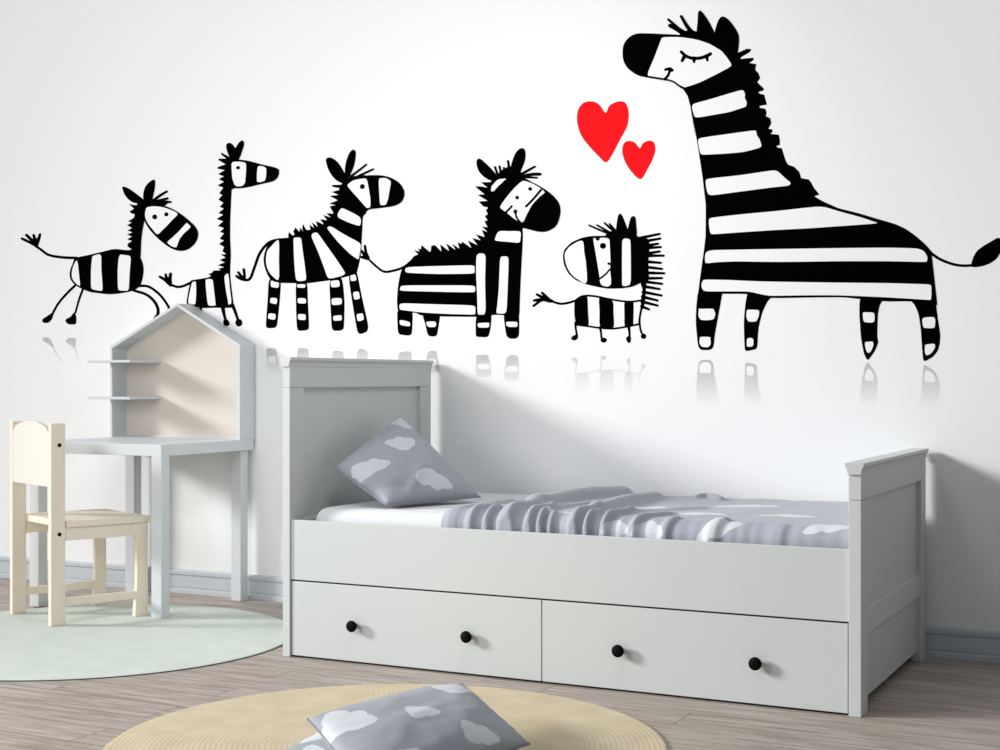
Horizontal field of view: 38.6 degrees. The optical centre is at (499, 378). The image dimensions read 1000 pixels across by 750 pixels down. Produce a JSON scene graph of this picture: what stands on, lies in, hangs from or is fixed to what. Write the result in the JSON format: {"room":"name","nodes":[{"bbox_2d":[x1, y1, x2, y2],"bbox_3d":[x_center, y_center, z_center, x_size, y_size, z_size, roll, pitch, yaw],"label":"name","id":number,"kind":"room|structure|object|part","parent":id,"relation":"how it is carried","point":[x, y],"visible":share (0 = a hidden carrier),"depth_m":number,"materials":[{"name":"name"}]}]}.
{"room":"bedroom","nodes":[
{"label":"bedroom","id":0,"kind":"room"},
{"bbox_2d":[0,0,999,630],"bbox_3d":[-0.125,-0.655,6.172,12.200,3.450,0.100,0,0,27],"label":"wall","id":1,"kind":"structure","parent":0,"point":[890,109],"depth_m":6.01,"materials":[{"name":"white paint"}]},
{"bbox_2d":[21,180,197,323],"bbox_3d":[-1.940,-0.491,7.035,1.139,0.945,0.002,0,0,27],"label":"decal","id":2,"kind":"object","parent":1,"relation":"attached to","point":[113,271],"visible":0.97,"depth_m":6.96,"materials":[{"name":"black plastic"}]},
{"bbox_3d":[-2.215,-0.377,7.175,0.226,0.190,0.001,0,0,27],"label":"leg","id":3,"kind":"part","parent":2,"relation":"part of","materials":[{"name":"black plastic"}]},
{"bbox_3d":[-2.123,-0.363,7.128,0.123,0.181,0.001,0,0,27],"label":"leg","id":4,"kind":"part","parent":2,"relation":"part of","materials":[{"name":"black plastic"}]},
{"bbox_3d":[-1.715,-0.358,6.921,0.168,0.157,0.001,0,0,27],"label":"leg","id":5,"kind":"part","parent":2,"relation":"part of","materials":[{"name":"paint"}]},
{"bbox_3d":[-1.668,-0.385,6.897,0.224,0.148,0.001,0,0,27],"label":"leg","id":6,"kind":"part","parent":2,"relation":"part of","materials":[{"name":"black plastic"}]},
{"bbox_2d":[159,140,278,325],"bbox_3d":[-1.331,-0.679,6.726,0.707,0.868,0.002,0,0,27],"label":"decal","id":7,"kind":"object","parent":1,"relation":"attached to","point":[214,291],"visible":0.94,"depth_m":6.70,"materials":[{"name":"black plastic"}]},
{"bbox_3d":[-1.291,-0.298,6.706,0.052,0.099,0.001,0,0,27],"label":"leg","id":8,"kind":"part","parent":7,"relation":"part of","materials":[{"name":"black plastic"}]},
{"bbox_3d":[-1.231,-0.298,6.676,0.065,0.107,0.001,0,0,27],"label":"leg","id":9,"kind":"part","parent":7,"relation":"part of","materials":[{"name":"black plastic"}]},
{"bbox_2d":[235,150,404,333],"bbox_3d":[-0.829,-0.442,6.472,0.920,1.166,0.002,0,0,27],"label":"decal","id":10,"kind":"object","parent":1,"relation":"attached to","point":[331,250],"visible":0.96,"depth_m":6.43,"materials":[{"name":"black plastic"}]},
{"bbox_3d":[-1.045,-0.350,6.582,0.083,0.231,0.001,0,0,27],"label":"leg","id":11,"kind":"part","parent":10,"relation":"part of","materials":[{"name":"black plastic"}]},
{"bbox_3d":[-0.901,-0.334,6.509,0.073,0.228,0.001,0,0,27],"label":"leg","id":12,"kind":"part","parent":10,"relation":"part of","materials":[{"name":"black plastic"}]},
{"bbox_3d":[-0.733,-0.337,6.424,0.080,0.240,0.001,0,0,27],"label":"leg","id":13,"kind":"part","parent":10,"relation":"part of","materials":[{"name":"black paint"}]},
{"bbox_3d":[-0.631,-0.342,6.372,0.101,0.281,0.001,0,0,27],"label":"leg","id":14,"kind":"part","parent":10,"relation":"part of","materials":[{"name":"black plastic"}]},
{"bbox_2d":[360,148,560,338],"bbox_3d":[-0.187,-0.481,6.146,0.981,0.980,0.002,0,0,27],"label":"decal","id":15,"kind":"object","parent":1,"relation":"attached to","point":[482,280],"visible":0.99,"depth_m":6.08,"materials":[{"name":"black plastic"}]},
{"bbox_3d":[-0.417,-0.247,6.264,0.079,0.112,0.001,0,0,27],"label":"leg","id":16,"kind":"part","parent":15,"relation":"part of","materials":[{"name":"black plastic"}]},
{"bbox_3d":[-0.298,-0.234,6.203,0.084,0.098,0.001,0,0,27],"label":"leg","id":17,"kind":"part","parent":15,"relation":"part of","materials":[{"name":"black plastic"}]},
{"bbox_3d":[-0.070,-0.228,6.088,0.076,0.099,0.001,0,0,27],"label":"leg","id":18,"kind":"part","parent":15,"relation":"part of","materials":[{"name":"black plastic"}]},
{"bbox_3d":[0.049,-0.226,6.028,0.072,0.112,0.001,0,0,27],"label":"leg","id":19,"kind":"part","parent":15,"relation":"part of","materials":[{"name":"black plastic"}]},
{"bbox_2d":[0,555,999,662],"bbox_3d":[-0.151,0.964,6.120,12.200,0.112,0.017,0,0,27],"label":"baseboard","id":20,"kind":"structure","parent":1,"relation":"attached to","point":[941,642],"depth_m":6.62,"materials":[{"name":"paint"}]},
{"bbox_2d":[532,214,664,342],"bbox_3d":[0.399,-0.305,5.850,0.590,0.736,0.002,0,0,27],"label":"decal","id":21,"kind":"object","parent":1,"relation":"attached to","point":[619,258],"visible":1,"depth_m":5.82,"materials":[{"name":"black plastic"}]},
{"bbox_3d":[0.308,-0.198,5.896,0.031,0.076,0.001,0,0,27],"label":"leg","id":22,"kind":"part","parent":21,"relation":"part of","materials":[{"name":"black plastic"}]},
{"bbox_3d":[0.420,-0.183,5.840,0.036,0.068,0.001,0,0,27],"label":"leg","id":23,"kind":"part","parent":21,"relation":"part of","materials":[{"name":"black plastic"}]},
{"bbox_3d":[0.521,-0.184,5.789,0.022,0.075,0.001,0,0,27],"label":"leg","id":24,"kind":"part","parent":21,"relation":"part of","materials":[{"name":"black plastic"}]},
{"bbox_3d":[0.574,-0.196,5.762,0.033,0.070,0.001,0,0,27],"label":"leg","id":25,"kind":"part","parent":21,"relation":"part of","materials":[{"name":"black plastic"}]},
{"bbox_2d":[577,101,628,161],"bbox_3d":[0.419,-1.013,5.840,0.230,0.256,0.001,0,0,27],"label":"decal","id":26,"kind":"object","parent":1,"relation":"attached to","point":[602,131],"visible":1,"depth_m":5.84,"materials":[{"name":"red plastic"}]},
{"bbox_2d":[622,141,654,178],"bbox_3d":[0.560,-0.886,5.769,0.143,0.158,0.001,0,0,27],"label":"decal","id":27,"kind":"object","parent":1,"relation":"attached to","point":[638,160],"visible":1,"depth_m":5.77,"materials":[{"name":"red plastic"}]},
{"bbox_2d":[623,10,999,360],"bbox_3d":[1.154,-0.638,5.467,1.471,1.642,0.002,0,0,27],"label":"decal","id":28,"kind":"object","parent":1,"relation":"attached to","point":[768,233],"visible":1,"depth_m":5.54,"materials":[{"name":"black plastic"}]},
{"bbox_3d":[0.825,-0.236,5.635,0.110,0.245,0.001,0,0,27],"label":"leg","id":29,"kind":"part","parent":28,"relation":"part of","materials":[{"name":"black plastic"}]},
{"bbox_3d":[0.999,-0.223,5.546,0.107,0.228,0.001,0,0,27],"label":"leg","id":30,"kind":"part","parent":28,"relation":"part of","materials":[{"name":"black paint"}]},
{"bbox_3d":[1.390,-0.190,5.348,0.088,0.237,0.001,0,0,27],"label":"leg","id":31,"kind":"part","parent":28,"relation":"part of","materials":[{"name":"black plastic"}]},
{"bbox_3d":[1.567,-0.184,5.259,0.104,0.236,0.001,0,0,27],"label":"leg","id":32,"kind":"part","parent":28,"relation":"part of","materials":[{"name":"black plastic"}]},
{"bbox_2d":[0,578,999,749],"bbox_3d":[-1.616,1.045,3.228,12.200,0.050,6.700,0,0,27],"label":"floor","id":33,"kind":"structure","parent":0,"point":[931,703],"depth_m":4.50,"materials":[{"name":"wood"}]},
{"bbox_2d":[0,604,282,681],"bbox_3d":[-1.636,1.017,5.635,1.644,0.005,1.644,0,0,27],"label":"round rug","id":34,"kind":"object","parent":33,"relation":"on","point":[101,641],"visible":0.81,"depth_m":5.54,"materials":[{"name":"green carpet"}]},
{"bbox_2d":[10,421,149,625],"bbox_3d":[-1.813,0.596,6.157,0.440,0.838,0.440,0,0,-41],"label":"child chair","id":35,"kind":"object","parent":34,"relation":"on","point":[37,449],"visible":1,"depth_m":6.05,"materials":[{"name":"beige wood"}]},
{"bbox_3d":[-2.088,0.599,6.188,0.062,0.832,0.028,0,0,-41],"label":"leg","id":36,"kind":"part","parent":35,"relation":"part of","materials":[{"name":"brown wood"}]},
{"bbox_3d":[-1.972,0.310,6.021,0.019,0.268,0.375,0,0,-41],"label":"backrest","id":37,"kind":"part","parent":35,"relation":"part of","materials":[{"name":"beige wood"}]},
{"bbox_3d":[-1.825,0.599,5.881,0.062,0.832,0.028,0,0,-41],"label":"leg","id":38,"kind":"part","parent":35,"relation":"part of","materials":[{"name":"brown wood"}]},
{"bbox_3d":[-1.793,0.600,6.174,0.388,0.028,0.440,0,0,-41],"label":"seat","id":39,"kind":"part","parent":35,"relation":"part of","materials":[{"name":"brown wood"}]},
{"bbox_3d":[-1.806,0.815,6.429,0.060,0.400,0.028,0,0,-41],"label":"leg","id":40,"kind":"part","parent":35,"relation":"part of","materials":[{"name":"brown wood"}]},
{"bbox_3d":[-1.543,0.815,6.123,0.060,0.400,0.028,0,0,-41],"label":"leg","id":41,"kind":"part","parent":35,"relation":"part of","materials":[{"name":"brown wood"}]},
{"bbox_2d":[30,303,254,618],"bbox_3d":[-1.645,0.333,6.514,0.804,1.374,0.652,0,0,27],"label":"desk","id":42,"kind":"object","parent":33,"relation":"on","point":[182,382],"visible":0.89,"depth_m":6.70,"materials":[{"name":"paint"}]},
{"bbox_3d":[-2.066,0.671,6.392,0.054,0.686,0.054,0,0,27],"label":"leg","id":43,"kind":"part","parent":42,"relation":"part of","materials":[{"name":"paint"}]},
{"bbox_2d":[88,396,160,399],"bbox_3d":[-1.794,0.090,6.822,0.259,0.012,0.221,0,0,27],"label":"shelf","id":44,"kind":"object","parent":42,"relation":"attached to","point":[101,397],"depth_m":6.78,"materials":[{"name":"paint"}]},
{"bbox_2d":[88,360,160,362],"bbox_3d":[-1.794,-0.084,6.822,0.259,0.012,0.221,0,0,27],"label":"shelf","id":45,"kind":"object","parent":42,"relation":"attached to","point":[89,361],"depth_m":6.73,"materials":[{"name":"paint"}]},
{"bbox_3d":[-1.766,0.674,6.877,0.054,0.692,0.054,0,0,27],"label":"leg","id":46,"kind":"part","parent":42,"relation":"part of","materials":[{"name":"paint"}]},
{"bbox_3d":[-1.445,0.671,6.077,0.054,0.686,0.054,0,0,27],"label":"leg","id":47,"kind":"part","parent":42,"relation":"part of","materials":[{"name":"paint"}]},
{"bbox_3d":[-1.507,-0.038,6.747,0.770,0.633,0.111,0,0,27],"label":"house frame","id":48,"kind":"part","parent":42,"relation":"part of","materials":[{"name":"paint"}]},
{"bbox_3d":[-1.484,-0.034,6.792,0.758,0.624,0.006,0,0,27],"label":"panel","id":49,"kind":"part","parent":42,"relation":"part of","materials":[{"name":"beige wood"}]},
{"bbox_3d":[-1.203,0.674,6.591,0.054,0.692,0.054,0,0,27],"label":"leg","id":50,"kind":"part","parent":42,"relation":"part of","materials":[{"name":"paint"}]},
{"bbox_2d":[103,684,667,749],"bbox_3d":[-0.315,1.016,3.972,1.554,0.008,1.554,0,0,27],"label":"round rug","id":51,"kind":"object","parent":33,"relation":"on","point":[277,720],"visible":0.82,"depth_m":4.23,"materials":[{"name":"carpet"}]},
{"bbox_2d":[285,733,330,749],"bbox_3d":[-0.364,0.982,3.812,0.368,0.056,0.590,0,0,20],"label":"cushion","id":52,"kind":"object","parent":51,"relation":"on","point":[315,742],"visible":0.12,"depth_m":3.76,"materials":[{"name":"grey fabric"}]},
{"bbox_2d":[306,682,530,749],"bbox_3d":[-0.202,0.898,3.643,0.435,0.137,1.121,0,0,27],"label":"cushion","id":53,"kind":"object","parent":51,"relation":"on","point":[448,716],"visible":1,"depth_m":3.57,"materials":[{"name":"grey fabric"}]},
{"bbox_2d":[279,357,928,717],"bbox_3d":[0.376,0.470,5.232,2.132,1.100,1.081,0,0,27],"label":"daybed","id":54,"kind":"object","parent":33,"relation":"on","point":[816,629],"visible":0.94,"depth_m":4.78,"materials":[{"name":"paint"}]},
{"bbox_3d":[-0.527,0.883,5.104,0.041,0.041,0.037,0,0,27],"label":"knob","id":55,"kind":"part","parent":54,"relation":"part of","materials":[{"name":"black"}]},
{"bbox_3d":[-0.549,-0.063,5.712,0.049,0.034,1.061,0,0,27],"label":"cap rail","id":56,"kind":"part","parent":54,"relation":"part of","materials":[{"name":"paint"}]},
{"bbox_3d":[-0.549,0.480,5.713,0.031,1.080,1.047,0,0,27],"label":"headboard","id":57,"kind":"part","parent":54,"relation":"part of","materials":[{"name":"paint"}]},
{"bbox_3d":[-0.549,0.503,5.713,0.001,0.963,0.873,0,0,27],"label":"panel","id":58,"kind":"part","parent":54,"relation":"part of","materials":[{"name":"paint"}]},
{"bbox_3d":[-0.101,0.877,5.434,1.012,0.272,0.940,0,0,27],"label":"drawer","id":59,"kind":"part","parent":54,"relation":"part of","materials":[{"name":"paint"}]},
{"bbox_2d":[316,493,529,526],"bbox_3d":[0.403,0.546,5.249,1.996,0.143,0.947,0,0,27],"label":"mattress","id":60,"kind":"object","parent":54,"relation":"on","point":[375,512],"visible":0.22,"depth_m":5.22,"materials":[{"name":"white fabric"}]},
{"bbox_2d":[334,416,480,505],"bbox_3d":[-0.405,0.309,5.493,0.445,0.318,0.498,0,0,-43],"label":"pillow","id":61,"kind":"object","parent":60,"relation":"on","point":[397,466],"visible":1,"depth_m":5.38,"materials":[{"name":"grey fabric"}]},
{"bbox_2d":[441,486,848,548],"bbox_3d":[0.640,0.489,5.104,1.434,0.160,0.968,0,0,27],"label":"blanket","id":62,"kind":"object","parent":60,"relation":"on","point":[617,511],"visible":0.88,"depth_m":4.84,"materials":[{"name":"grey fabric"}]},
{"bbox_3d":[-0.113,0.883,4.894,0.041,0.041,0.037,0,0,27],"label":"knob","id":63,"kind":"part","parent":54,"relation":"part of","materials":[{"name":"black"}]},
{"bbox_3d":[0.149,0.626,4.794,2.045,0.219,0.022,0,0,27],"label":"rail","id":64,"kind":"part","parent":54,"relation":"part of","materials":[{"name":"paint"}]},
{"bbox_3d":[0.386,0.883,4.642,0.041,0.041,0.037,0,0,27],"label":"knob","id":65,"kind":"part","parent":54,"relation":"part of","materials":[{"name":"black"}]},
{"bbox_3d":[0.809,0.877,4.973,1.021,0.272,0.940,0,0,27],"label":"drawer","id":66,"kind":"part","parent":54,"relation":"part of","materials":[{"name":"paint"}]},
{"bbox_3d":[0.794,0.883,4.435,0.041,0.041,0.037,0,0,27],"label":"knob","id":67,"kind":"part","parent":54,"relation":"part of","materials":[{"name":"black"}]},
{"bbox_3d":[1.306,0.271,4.772,0.056,0.034,1.061,0,0,27],"label":"cap rail","id":68,"kind":"part","parent":54,"relation":"part of","materials":[{"name":"paint"}]},
{"bbox_3d":[1.306,0.647,4.773,0.038,0.746,1.047,0,0,27],"label":"footboard","id":69,"kind":"part","parent":54,"relation":"part of","materials":[{"name":"paint"}]},
{"bbox_3d":[1.306,0.670,4.773,0.006,0.629,0.873,0,0,27],"label":"panel","id":70,"kind":"part","parent":54,"relation":"part of","materials":[{"name":"paint"}]}
]}

